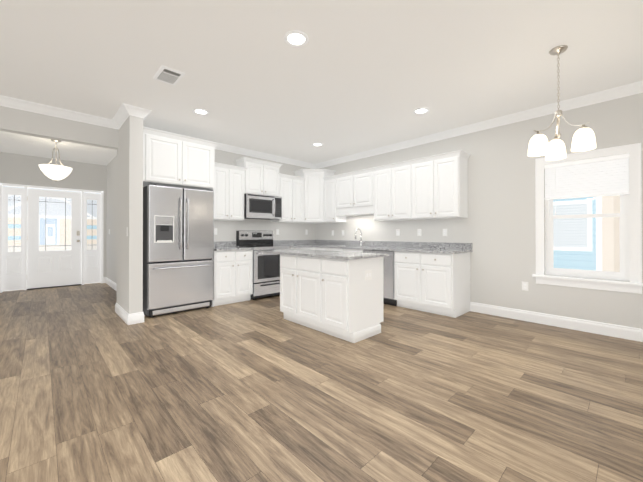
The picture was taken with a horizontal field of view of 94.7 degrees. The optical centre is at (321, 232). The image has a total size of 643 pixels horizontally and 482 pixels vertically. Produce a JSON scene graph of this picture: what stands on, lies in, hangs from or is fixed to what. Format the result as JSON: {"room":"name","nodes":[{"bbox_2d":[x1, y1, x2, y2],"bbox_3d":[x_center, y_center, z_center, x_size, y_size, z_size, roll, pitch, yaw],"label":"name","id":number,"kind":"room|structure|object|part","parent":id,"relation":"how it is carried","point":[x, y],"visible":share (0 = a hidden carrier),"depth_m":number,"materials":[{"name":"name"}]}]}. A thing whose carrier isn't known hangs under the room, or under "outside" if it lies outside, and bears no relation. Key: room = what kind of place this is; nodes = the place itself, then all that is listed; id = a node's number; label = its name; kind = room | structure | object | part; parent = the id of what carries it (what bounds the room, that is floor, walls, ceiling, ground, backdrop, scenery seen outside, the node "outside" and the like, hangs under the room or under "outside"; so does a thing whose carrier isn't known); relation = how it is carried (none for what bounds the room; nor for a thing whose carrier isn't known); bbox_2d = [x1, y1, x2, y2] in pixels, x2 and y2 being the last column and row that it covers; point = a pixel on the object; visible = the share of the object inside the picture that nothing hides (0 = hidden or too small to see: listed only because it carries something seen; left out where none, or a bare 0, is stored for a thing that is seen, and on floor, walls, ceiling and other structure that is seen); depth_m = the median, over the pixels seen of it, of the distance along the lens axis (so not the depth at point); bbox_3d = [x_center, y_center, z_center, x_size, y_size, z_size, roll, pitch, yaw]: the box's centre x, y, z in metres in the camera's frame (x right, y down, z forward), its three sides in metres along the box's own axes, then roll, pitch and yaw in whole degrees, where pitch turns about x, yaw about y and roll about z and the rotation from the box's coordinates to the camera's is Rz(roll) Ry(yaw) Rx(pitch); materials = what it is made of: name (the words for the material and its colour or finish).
{"room":"kitchen","nodes":[
{"label":"kitchen","id":0,"kind":"room"},
{"bbox_2d":[0,152,106,276],"bbox_3d":[-5.745,-0.202,6.355,1.830,2.743,0.130,0,0,-43],"label":"wall","id":1,"kind":"structure","parent":0,"point":[19,169],"depth_m":6.32,"materials":[{"name":"grey paint"}]},
{"bbox_2d":[0,183,103,292],"bbox_3d":[-5.705,0.102,6.361,1.647,2.135,0.174,0,0,-43],"label":"door unit","id":2,"kind":"structure","parent":1,"relation":"in","point":[30,266],"depth_m":6.25,"materials":[{"name":"white wood"}]},
{"bbox_2d":[106,155,116,283],"bbox_3d":[-3.909,-0.204,5.842,0.130,2.743,3.400,0,0,-43],"label":"wall","id":3,"kind":"structure","parent":0,"point":[111,237],"depth_m":6.37,"materials":[{"name":"grey paint"}]},
{"bbox_2d":[104,277,116,290],"bbox_3d":[-3.922,1.099,5.735,0.030,0.136,3.270,0,0,-43],"label":"baseboard","id":4,"kind":"structure","parent":3,"relation":"attached to","point":[112,284],"depth_m":6.41,"materials":[{"name":"white wood"}]},
{"bbox_2d":[0,80,642,168],"bbox_3d":[-1.472,-1.539,2.665,7.750,0.100,11.288,0,0,-43],"label":"crown molding","id":5,"kind":"structure","parent":3,"relation":"attached to","point":[122,114],"depth_m":3.96,"materials":[{"name":"white wood"}]},
{"bbox_2d":[118,115,142,313],"bbox_3d":[-2.617,-0.212,4.050,0.150,2.743,0.720,0,0,-43],"label":"wall","id":6,"kind":"structure","parent":0,"point":[130,258],"depth_m":3.81,"materials":[{"name":"grey paint"}]},
{"bbox_2d":[115,302,129,324],"bbox_3d":[-2.722,1.092,4.034,0.016,0.136,0.882,0,0,-43],"label":"baseboard","id":7,"kind":"structure","parent":6,"relation":"attached to","point":[125,316],"depth_m":3.95,"materials":[{"name":"white wood"}]},
{"bbox_2d":[0,106,314,302],"bbox_3d":[-3.047,-0.211,4.227,7.880,2.743,0.130,0,0,-43],"label":"wall","id":8,"kind":"structure","parent":0,"point":[17,121],"depth_m":4.19,"materials":[{"name":"grey paint"}]},
{"bbox_2d":[143,127,214,190],"bbox_3d":[-2.225,-1.045,4.509,0.985,0.710,0.593,0,0,-43],"label":"upper cabinet","id":9,"kind":"object","parent":8,"relation":"attached to","point":[169,159],"depth_m":4.26,"materials":[{"name":"white wood"}]},
{"bbox_2d":[214,163,246,220],"bbox_3d":[-1.697,-0.690,5.193,0.606,0.939,0.325,0,0,-43],"label":"upper cabinet","id":10,"kind":"object","parent":8,"relation":"attached to","point":[230,180],"depth_m":5.09,"materials":[{"name":"white wood"}]},
{"bbox_2d":[235,157,282,196],"bbox_3d":[-1.201,-1.020,5.664,0.756,0.641,0.325,0,0,-43],"label":"upper cabinet","id":11,"kind":"object","parent":8,"relation":"attached to","point":[263,178],"depth_m":5.53,"materials":[{"name":"white wood"}]},
{"bbox_2d":[244,193,281,219],"bbox_3d":[-1.156,-0.481,5.616,0.754,0.430,0.450,0,0,-43],"label":"microwave","id":12,"kind":"object","parent":11,"relation":"attached to","point":[265,207],"visible":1,"depth_m":5.46,"materials":[{"name":"silver metal"}]},
{"bbox_2d":[214,240,314,246],"bbox_3d":[-1.099,0.211,5.966,2.657,0.100,0.019,0,0,-43],"label":"backsplash","id":13,"kind":"structure","parent":8,"relation":"attached to","point":[277,242],"depth_m":6.15,"materials":[{"name":"grey stone"}]},
{"bbox_2d":[271,175,302,222],"bbox_3d":[-0.699,-0.686,6.138,0.622,0.939,0.325,0,0,-43],"label":"upper cabinet","id":14,"kind":"object","parent":8,"relation":"attached to","point":[291,193],"depth_m":6.03,"materials":[{"name":"white wood"}]},
{"bbox_2d":[303,169,322,222],"bbox_3d":[-0.160,-0.782,6.237,0.295,1.112,0.296,0,0,-43],"label":"upper cabinet","id":15,"kind":"object","parent":0,"relation":"attached to","point":[312,178],"depth_m":6.23,"materials":[{"name":"white wood"}]},
{"bbox_2d":[0,283,642,481],"bbox_3d":[-1.442,1.204,2.622,8.010,0.100,11.460,0,0,-43],"label":"floor","id":16,"kind":"structure","parent":0,"point":[94,387],"depth_m":2.07,"materials":[{"name":"brown wood"}]},
{"bbox_2d":[143,183,213,317],"bbox_3d":[-2.179,0.249,4.480,0.906,1.825,0.669,0,0,-43],"label":"refrigerator","id":17,"kind":"object","parent":16,"relation":"on","point":[178,248],"visible":0.98,"depth_m":4.22,"materials":[{"name":"silver metal"}]},
{"bbox_2d":[212,251,252,306],"bbox_3d":[-1.621,0.726,5.049,0.674,0.876,0.629,0,0,-43],"label":"base cabinet","id":18,"kind":"object","parent":16,"relation":"on","point":[233,270],"depth_m":4.80,"materials":[{"name":"white wood"}]},
{"bbox_2d":[214,247,253,250],"bbox_3d":[-1.609,0.272,5.051,0.659,0.031,0.647,0,0,-43],"label":"countertop","id":19,"kind":"structure","parent":18,"relation":"on","point":[215,248],"depth_m":4.87,"materials":[{"name":"grey stone"}]},
{"bbox_2d":[236,231,289,299],"bbox_3d":[-1.063,0.563,5.510,0.760,1.205,0.708,0,0,-43],"label":"range","id":20,"kind":"object","parent":16,"relation":"on","point":[266,274],"visible":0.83,"depth_m":5.29,"materials":[{"name":"silver metal"}]},
{"bbox_3d":[-0.856,0.696,5.290,0.756,0.782,0.105,0,0,-43],"label":"door","id":21,"kind":"part","parent":20,"relation":"part of","materials":[{"name":"silver metal"}]},
{"bbox_2d":[290,247,314,249],"bbox_3d":[-0.594,0.730,6.022,0.620,0.876,0.629,0,0,-43],"label":"base cabinet","id":22,"kind":"object","parent":16,"relation":"on","point":[311,248],"depth_m":5.81,"materials":[{"name":"white"}]},
{"bbox_2d":[283,243,302,246],"bbox_3d":[-0.601,0.276,6.005,0.585,0.031,0.647,0,0,-43],"label":"countertop","id":23,"kind":"structure","parent":22,"relation":"on","point":[284,244],"depth_m":6.25,"materials":[{"name":"grey stone"}]},
{"bbox_2d":[274,253,382,342],"bbox_3d":[0.072,0.721,3.696,0.658,0.876,1.239,0,0,-43],"label":"kitchen island","id":24,"kind":"object","parent":16,"relation":"on","point":[338,294],"depth_m":3.32,"materials":[{"name":"painted wood"},{"name":"granite"}]},
{"bbox_2d":[258,249,387,260],"bbox_3d":[-0.066,0.267,3.877,0.690,0.031,1.735,0,0,-43],"label":"island countertop","id":25,"kind":"structure","parent":24,"relation":"on","point":[305,252],"depth_m":3.57,"materials":[{"name":"grey stone"}]},
{"bbox_2d":[365,269,371,280],"bbox_3d":[0.520,0.469,3.280,0.120,0.115,0.008,0,0,-43],"label":"outlet","id":26,"kind":"object","parent":24,"relation":"attached to","point":[368,272],"depth_m":3.28,"materials":[{"name":"white plastic"}]},
{"bbox_2d":[323,247,362,252],"bbox_3d":[0.614,0.728,5.628,0.630,0.876,0.935,0,0,-43],"label":"base cabinet","id":27,"kind":"object","parent":16,"relation":"on","point":[324,248],"depth_m":5.50,"materials":[{"name":"white"}]},
{"bbox_2d":[363,250,395,305],"bbox_3d":[1.111,0.728,5.035,0.667,0.872,0.602,0,0,-43],"label":"dishwasher","id":28,"kind":"object","parent":16,"relation":"on","point":[388,280],"visible":0.19,"depth_m":4.71,"materials":[{"name":"silver metal"}]},
{"bbox_2d":[394,251,470,317],"bbox_3d":[1.669,0.724,4.515,0.630,0.876,0.912,0,0,-43],"label":"base cabinet","id":29,"kind":"object","parent":16,"relation":"on","point":[432,277],"depth_m":4.25,"materials":[{"name":"white wood"}]},
{"bbox_2d":[303,243,466,254],"bbox_3d":[0.810,0.274,5.411,0.647,0.031,3.451,0,0,-43],"label":"countertop","id":30,"kind":"structure","parent":29,"relation":"on","point":[430,250],"depth_m":4.79,"materials":[{"name":"grey stone"}]},
{"bbox_2d":[355,228,366,246],"bbox_3d":[0.745,0.088,5.719,0.211,0.344,0.138,0,0,-43],"label":"faucet","id":31,"kind":"object","parent":30,"relation":"on","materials":[{"name":"silver metal"}]},
{"bbox_2d":[0,0,642,165],"bbox_3d":[-1.442,-1.639,2.634,8.010,0.100,11.460,0,0,-43],"label":"ceiling","id":32,"kind":"structure","parent":0,"point":[350,77],"depth_m":2.78,"materials":[{"name":"white paint"}]},
{"bbox_2d":[39,139,71,181],"bbox_3d":[-4.534,-1.224,5.060,0.436,0.710,0.438,0,0,-43],"label":"pendant light","id":33,"kind":"object","parent":32,"relation":"hanging from","point":[55,172],"visible":1,"depth_m":4.98,"materials":[{"name":"white glass"}]},
{"bbox_2d":[153,65,184,85],"bbox_3d":[-1.545,-1.581,2.997,0.210,0.011,0.320,0,0,-43],"label":"ceiling vent","id":34,"kind":"object","parent":32,"relation":"in","point":[165,74],"visible":1,"depth_m":2.97,"materials":[{"name":"white metal"}]},
{"bbox_2d":[193,108,208,114],"bbox_3d":[-1.575,-1.579,3.871,0.199,0.008,0.199,0,0,2],"label":"recessed light","id":35,"kind":"object","parent":32,"relation":"in","point":[200,111],"depth_m":3.86,"materials":[{"name":"white"}]},
{"bbox_2d":[284,30,308,46],"bbox_3d":[-0.206,-1.585,2.427,0.199,0.008,0.199,0,0,2],"label":"recessed light","id":36,"kind":"object","parent":32,"relation":"in","point":[295,38],"depth_m":2.42,"materials":[{"name":"white plastic"}]},
{"bbox_2d":[413,108,428,113],"bbox_3d":[1.297,-1.579,3.850,0.199,0.008,0.199,0,0,2],"label":"recessed light","id":37,"kind":"object","parent":32,"relation":"in","point":[420,110],"depth_m":3.84,"materials":[{"name":"white"}]},
{"bbox_2d":[528,45,595,160],"bbox_3d":[2.086,-1.134,2.568,0.442,0.910,0.442,0,0,-43],"label":"dining chandelier","id":38,"kind":"object","parent":32,"relation":"hanging from","point":[584,139],"visible":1,"depth_m":2.54,"materials":[{"name":"white glass"}]},
{"bbox_2d":[315,93,642,328],"bbox_3d":[2.587,-0.211,4.103,0.130,2.743,8.060,0,0,-43],"label":"wall","id":39,"kind":"structure","parent":0,"point":[496,228],"depth_m":4.04,"materials":[{"name":"grey paint"}]},
{"bbox_2d":[295,169,334,174],"bbox_3d":[-0.153,-0.776,6.460,0.609,1.122,0.609,0,0,-43],"label":"upper cabinet","id":40,"kind":"object","parent":39,"relation":"attached to","point":[325,172],"depth_m":6.33,"materials":[{"name":"white wood"}]},
{"bbox_2d":[323,175,346,222],"bbox_3d":[0.280,-0.686,6.209,0.325,0.939,0.351,0,0,-43],"label":"upper cabinet","id":41,"kind":"object","parent":39,"relation":"attached to","point":[329,216],"depth_m":6.10,"materials":[{"name":"white wood"}]},
{"bbox_2d":[335,167,374,214],"bbox_3d":[0.719,-0.753,5.745,0.325,0.809,0.927,0,0,-43],"label":"upper cabinet","id":42,"kind":"object","parent":39,"relation":"attached to","point":[355,190],"depth_m":5.59,"materials":[{"name":"white wood"}]},
{"bbox_2d":[374,160,410,220],"bbox_3d":[1.298,-0.690,5.134,0.325,0.939,0.756,0,0,-43],"label":"upper cabinet","id":43,"kind":"object","parent":39,"relation":"attached to","point":[392,181],"depth_m":4.99,"materials":[{"name":"white wood"}]},
{"bbox_2d":[315,240,470,250],"bbox_3d":[1.044,0.209,5.620,0.020,0.100,3.432,0,0,-43],"label":"backsplash","id":44,"kind":"structure","parent":39,"relation":"attached to","point":[346,243],"depth_m":5.23,"materials":[{"name":"grey stone"}]},
{"bbox_2d":[411,151,469,218],"bbox_3d":[1.814,-0.692,4.590,0.325,0.939,0.744,0,0,-43],"label":"upper cabinet","id":45,"kind":"object","parent":39,"relation":"attached to","point":[439,183],"depth_m":4.42,"materials":[{"name":"white wood"}]},
{"bbox_2d":[522,281,527,290],"bbox_3d":[2.680,0.705,3.902,0.006,0.116,0.072,0,0,-43],"label":"outlet","id":46,"kind":"object","parent":39,"relation":"attached to","point":[525,286],"depth_m":3.90,"materials":[{"name":"white plastic"}]},
{"bbox_2d":[470,302,642,341],"bbox_3d":[3.712,1.087,2.805,0.016,0.136,4.375,0,0,-43],"label":"baseboard","id":47,"kind":"structure","parent":39,"relation":"attached to","point":[601,328],"depth_m":3.60,"materials":[{"name":"white wood"}]},
{"bbox_2d":[532,143,642,293],"bbox_3d":[3.096,-0.150,3.497,0.175,1.600,0.994,0,0,-43],"label":"window","id":48,"kind":"structure","parent":39,"relation":"in","point":[633,151],"depth_m":3.40,"materials":[{"name":"white wood"}]},
{"bbox_2d":[544,153,628,214],"bbox_3d":[3.091,-0.538,3.494,0.063,0.641,0.742,0,0,-43],"label":"window blind","id":49,"kind":"object","parent":48,"relation":"attached to","point":[601,176],"visible":0.98,"depth_m":3.46,"materials":[{"name":"white"}]},
{"bbox_3d":[3.138,-0.165,3.537,0.060,1.395,0.750,0,0,-43],"label":"window sash","id":50,"kind":"part","parent":48,"relation":"part of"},
{"label":"outside","id":51,"kind":"structure","parent":0,"visible":0},
{"bbox_2d":[3,186,100,290],"bbox_3d":[-7.657,-0.548,8.209,12.000,4.550,4.650,0,0,-43],"label":"street","id":52,"kind":"structure","parent":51,"point":[12,223],"depth_m":9.88,"materials":[{"name":"white"}]},
{"bbox_2d":[553,195,619,271],"bbox_3d":[3.537,-1.062,4.937,2.050,5.550,7.500,0,0,-43],"label":"neighbour","id":53,"kind":"structure","parent":51,"point":[592,236],"depth_m":5.16,"materials":[{"name":"white"}]}
]}

